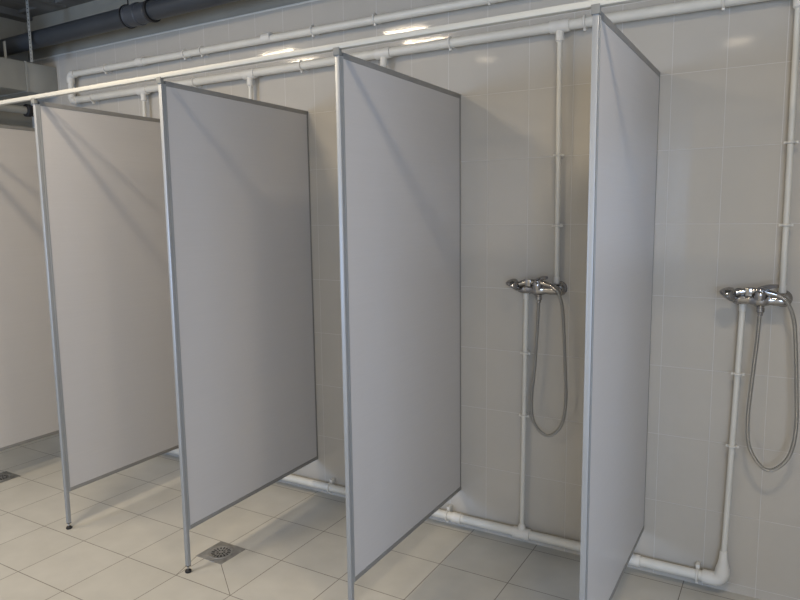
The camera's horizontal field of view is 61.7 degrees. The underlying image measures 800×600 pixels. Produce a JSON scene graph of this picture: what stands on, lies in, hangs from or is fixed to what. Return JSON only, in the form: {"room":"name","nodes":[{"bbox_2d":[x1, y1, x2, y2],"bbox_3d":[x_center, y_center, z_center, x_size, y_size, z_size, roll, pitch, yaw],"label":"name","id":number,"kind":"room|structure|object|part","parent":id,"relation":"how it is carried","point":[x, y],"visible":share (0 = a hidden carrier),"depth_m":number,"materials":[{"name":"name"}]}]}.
{"room":"communal shower room","nodes":[
{"label":"communal shower room","id":0,"kind":"room"},
{"bbox_2d":[0,0,30,9],"bbox_3d":[-1.081,-1.619,0.977,6.860,0.120,5.220,4,8,30],"label":"ceiling","id":1,"kind":"structure","parent":0,"point":[6,3],"depth_m":4.54,"materials":[{"name":"concrete"}]},
{"bbox_2d":[26,0,32,61],"bbox_3d":[-2.394,-1.756,4.324,0.038,0.424,0.040,4,8,30],"label":"strap","id":2,"kind":"object","parent":1,"relation":"hanging from","point":[27,2],"visible":1,"depth_m":4.33,"materials":[{"name":"black"}]},
{"bbox_2d":[0,0,238,56],"bbox_3d":[-1.527,-1.763,3.897,2.896,0.326,0.134,4,8,30],"label":"pipe","id":3,"kind":"object","parent":1,"relation":"hanging from","point":[135,14],"visible":0.98,"depth_m":3.99,"materials":[{"name":"grey plastic"}]},
{"bbox_2d":[0,17,32,127],"bbox_3d":[-3.971,-0.236,2.868,0.120,3.030,5.220,4,8,30],"label":"wall","id":4,"kind":"structure","parent":0,"point":[8,27],"depth_m":4.74,"materials":[{"name":"paint"}]},
{"bbox_2d":[0,6,31,22],"bbox_3d":[-3.295,-1.849,3.641,0.100,0.045,2.600,4,8,30],"label":"trim","id":5,"kind":"structure","parent":4,"relation":"attached to","point":[5,12],"depth_m":4.63,"materials":[{"name":"concrete"}]},
{"bbox_2d":[0,41,57,97],"bbox_3d":[-3.187,-1.434,3.633,0.338,0.310,2.598,4,8,30],"label":"ventilation duct","id":6,"kind":"object","parent":4,"relation":"attached to","point":[18,79],"depth_m":4.49,"materials":[{"name":"metal"}]},
{"bbox_3d":[-2.599,-1.636,4.383,0.024,0.115,0.032,4,8,30],"label":"pipe bracket","id":7,"kind":"part","parent":6,"relation":"part of","materials":[{"name":"grey metal"}]},
{"bbox_2d":[0,104,33,116],"bbox_3d":[-2.947,-1.250,3.964,0.086,0.152,1.684,4,8,30],"label":"pipe stub","id":8,"kind":"object","parent":6,"relation":"attached to","point":[26,110],"visible":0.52,"depth_m":4.55,"materials":[{"name":"paint"}]},
{"bbox_2d":[0,433,760,599],"bbox_3d":[-1.041,1.495,1.377,6.820,0.100,5.220,4,8,30],"label":"floor","id":9,"kind":"structure","parent":0,"point":[125,540],"depth_m":3.19,"materials":[{"name":"tile"}]},
{"bbox_2d":[0,471,19,482],"bbox_3d":[-2.483,1.106,4.160,0.164,0.005,0.164,4,8,30],"label":"floor drain","id":10,"kind":"object","parent":9,"relation":"on","point":[4,476],"visible":1,"depth_m":4.18,"materials":[{"name":"metal"}]},
{"bbox_2d":[0,124,58,450],"bbox_3d":[-2.297,0.004,4.230,0.030,2.165,1.014,3,8,29],"label":"wall","id":11,"kind":"structure","parent":9,"relation":"on","point":[28,402],"depth_m":4.14,"materials":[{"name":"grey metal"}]},
{"bbox_2d":[31,98,178,529],"bbox_3d":[-1.491,0.053,3.761,0.030,2.165,1.014,3,8,29],"label":"wall","id":12,"kind":"structure","parent":9,"relation":"on","point":[100,172],"depth_m":3.58,"materials":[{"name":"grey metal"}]},
{"bbox_3d":[-1.727,0.107,3.339,0.019,2.108,0.026,3,8,29],"label":"post","id":13,"kind":"part","parent":12,"relation":"part of","materials":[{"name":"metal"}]},
{"bbox_2d":[0,0,642,105],"bbox_3d":[-0.317,-0.880,2.370,6.580,0.018,0.024,4,8,30],"label":"header rail","id":14,"kind":"object","parent":12,"relation":"on","point":[584,5],"visible":1,"depth_m":2.27,"materials":[{"name":"white metal"}]},
{"bbox_2d":[196,541,244,563],"bbox_3d":[-0.856,1.207,3.204,0.164,0.005,0.164,4,8,30],"label":"floor drain","id":15,"kind":"object","parent":9,"relation":"on","point":[221,552],"visible":1,"depth_m":3.20,"materials":[{"name":"metal"}]},
{"bbox_2d":[156,77,317,573],"bbox_3d":[-0.735,0.100,3.322,0.030,2.165,1.014,3,8,29],"label":"wall","id":16,"kind":"structure","parent":9,"relation":"on","point":[236,173],"depth_m":3.21,"materials":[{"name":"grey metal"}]},
{"bbox_3d":[-0.969,0.153,2.899,0.019,2.108,0.026,3,8,29],"label":"post","id":17,"kind":"part","parent":16,"relation":"part of","materials":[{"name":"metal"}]},
{"bbox_2d":[333,47,460,599],"bbox_3d":[0.043,0.148,2.870,0.030,2.165,1.014,3,8,29],"label":"wall","id":18,"kind":"structure","parent":9,"relation":"on","point":[399,134],"depth_m":2.74,"materials":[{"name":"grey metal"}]},
{"bbox_3d":[-0.198,0.201,2.450,0.019,2.108,0.026,3,8,29],"label":"post","id":19,"kind":"part","parent":18,"relation":"part of","materials":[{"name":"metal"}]},
{"bbox_2d":[579,3,659,599],"bbox_3d":[0.809,0.195,2.425,0.030,2.165,1.014,4,8,30],"label":"wall","id":20,"kind":"structure","parent":9,"relation":"on","point":[625,85],"depth_m":2.26,"materials":[{"name":"plastic"}]},
{"bbox_3d":[0.564,0.248,2.008,0.019,2.108,0.026,4,8,30],"label":"post","id":21,"kind":"part","parent":20,"relation":"part of","materials":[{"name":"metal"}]},
{"bbox_2d":[25,0,799,599],"bbox_3d":[0.225,-0.354,3.360,6.620,3.030,0.120,4,8,30],"label":"wall","id":22,"kind":"structure","parent":0,"point":[724,94],"depth_m":2.97,"materials":[{"name":"tile"}]},
{"bbox_2d":[9,0,65,11],"bbox_3d":[-2.968,-1.835,3.439,0.170,0.030,2.580,4,8,30],"label":"trim","id":23,"kind":"structure","parent":22,"relation":"attached to","point":[49,5],"depth_m":4.43,"materials":[{"name":"concrete"}]},
{"bbox_2d":[18,0,93,16],"bbox_3d":[0.152,-1.834,3.077,6.620,0.020,0.108,4,8,30],"label":"trim","id":24,"kind":"structure","parent":22,"relation":"attached to","point":[33,11],"depth_m":4.55,"materials":[{"name":"concrete"}]},
{"bbox_2d":[27,0,317,61],"bbox_3d":[0.181,-1.537,3.158,6.620,0.010,0.010,4,8,30],"label":"trim","id":25,"kind":"structure","parent":22,"relation":"attached to","point":[309,0],"depth_m":4.01,"materials":[{"name":"white plastic"}]},
{"bbox_2d":[66,0,799,292],"bbox_3d":[-0.079,-0.769,3.368,4.998,1.306,0.075,4,8,30],"label":"supply pipe","id":26,"kind":"object","parent":22,"relation":"attached to","point":[558,27],"visible":0.95,"depth_m":3.07,"materials":[{"name":"white plastic"}]},
{"bbox_3d":[-2.225,-1.436,4.534,0.040,0.170,0.040,4,8,30],"label":"return leg","id":27,"kind":"part","parent":26,"relation":"part of","materials":[{"name":"white plastic"}]},
{"bbox_2d":[554,277,559,283],"bbox_3d":[0.700,-0.088,2.993,0.026,0.030,0.026,4,8,30],"label":"socket","id":28,"kind":"object","parent":26,"relation":"attached to","point":[556,279],"depth_m":2.98,"materials":[{"name":"white plastic"}]},
{"bbox_2d":[778,285,786,292],"bbox_3d":[1.458,-0.041,2.553,0.026,0.030,0.026,4,8,30],"label":"socket","id":29,"kind":"object","parent":26,"relation":"attached to","point":[782,288],"depth_m":2.54,"materials":[{"name":"white plastic"}]},
{"bbox_2d":[168,293,745,585],"bbox_3d":[-0.645,0.485,3.872,4.673,1.201,0.074,4,8,30],"label":"pipe","id":30,"kind":"object","parent":22,"relation":"attached to","point":[720,576],"visible":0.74,"depth_m":3.07,"materials":[{"name":"white plastic"}]},
{"bbox_2d":[523,293,528,298],"bbox_3d":[0.579,-0.019,3.074,0.026,0.030,0.026,4,8,30],"label":"socket","id":31,"kind":"object","parent":30,"relation":"attached to","point":[525,295],"depth_m":3.06,"materials":[{"name":"white plastic"}]},
{"bbox_2d":[738,304,745,310],"bbox_3d":[1.344,0.028,2.629,0.026,0.030,0.026,4,8,30],"label":"socket","id":32,"kind":"object","parent":30,"relation":"attached to","point":[742,307],"depth_m":2.62,"materials":[{"name":"white plastic"}]},
{"bbox_2d":[506,276,567,436],"bbox_3d":[0.630,0.251,3.045,0.289,0.738,0.150,4,8,30],"label":"shower mixer","id":33,"kind":"object","parent":22,"relation":"attached to","point":[538,287],"visible":1,"depth_m":2.99,"materials":[{"name":"silver metal"}]},
{"bbox_3d":[0.600,-0.076,2.993,0.151,0.036,0.031,3,8,26],"label":"hand shower handle","id":34,"kind":"part","parent":33,"relation":"part of","materials":[{"name":"silver metal"}]},
{"bbox_2d":[535,295,541,302],"bbox_3d":[0.622,-0.008,3.004,0.029,0.040,0.029,4,8,30],"label":"outlet","id":35,"kind":"object","parent":33,"relation":"attached to","point":[538,297],"depth_m":2.99,"materials":[{"name":"silver metal"}]},
{"bbox_3d":[0.619,-0.087,2.956,0.033,0.044,0.092,-3,8,-14],"label":"lever","id":36,"kind":"part","parent":33,"relation":"part of","materials":[{"name":"silver metal"}]},
{"bbox_2d":[719,284,798,471],"bbox_3d":[1.389,0.297,2.603,0.292,0.736,0.150,4,8,30],"label":"shower mixer","id":37,"kind":"object","parent":22,"relation":"attached to","point":[760,297],"visible":1,"depth_m":2.55,"materials":[{"name":"silver metal"}]},
{"bbox_3d":[1.357,-0.029,2.553,0.151,0.036,0.031,3,8,26],"label":"hand shower handle","id":38,"kind":"part","parent":37,"relation":"part of","materials":[{"name":"silver metal"}]},
{"bbox_2d":[756,306,764,315],"bbox_3d":[1.380,0.039,2.564,0.029,0.040,0.029,4,8,30],"label":"outlet","id":39,"kind":"object","parent":37,"relation":"attached to","point":[760,310],"depth_m":2.55,"materials":[{"name":"silver metal"}]},
{"bbox_3d":[1.376,-0.041,2.516,0.033,0.044,0.092,-3,8,-14],"label":"lever","id":40,"kind":"part","parent":37,"relation":"part of","materials":[{"name":"silver metal"}]}
]}

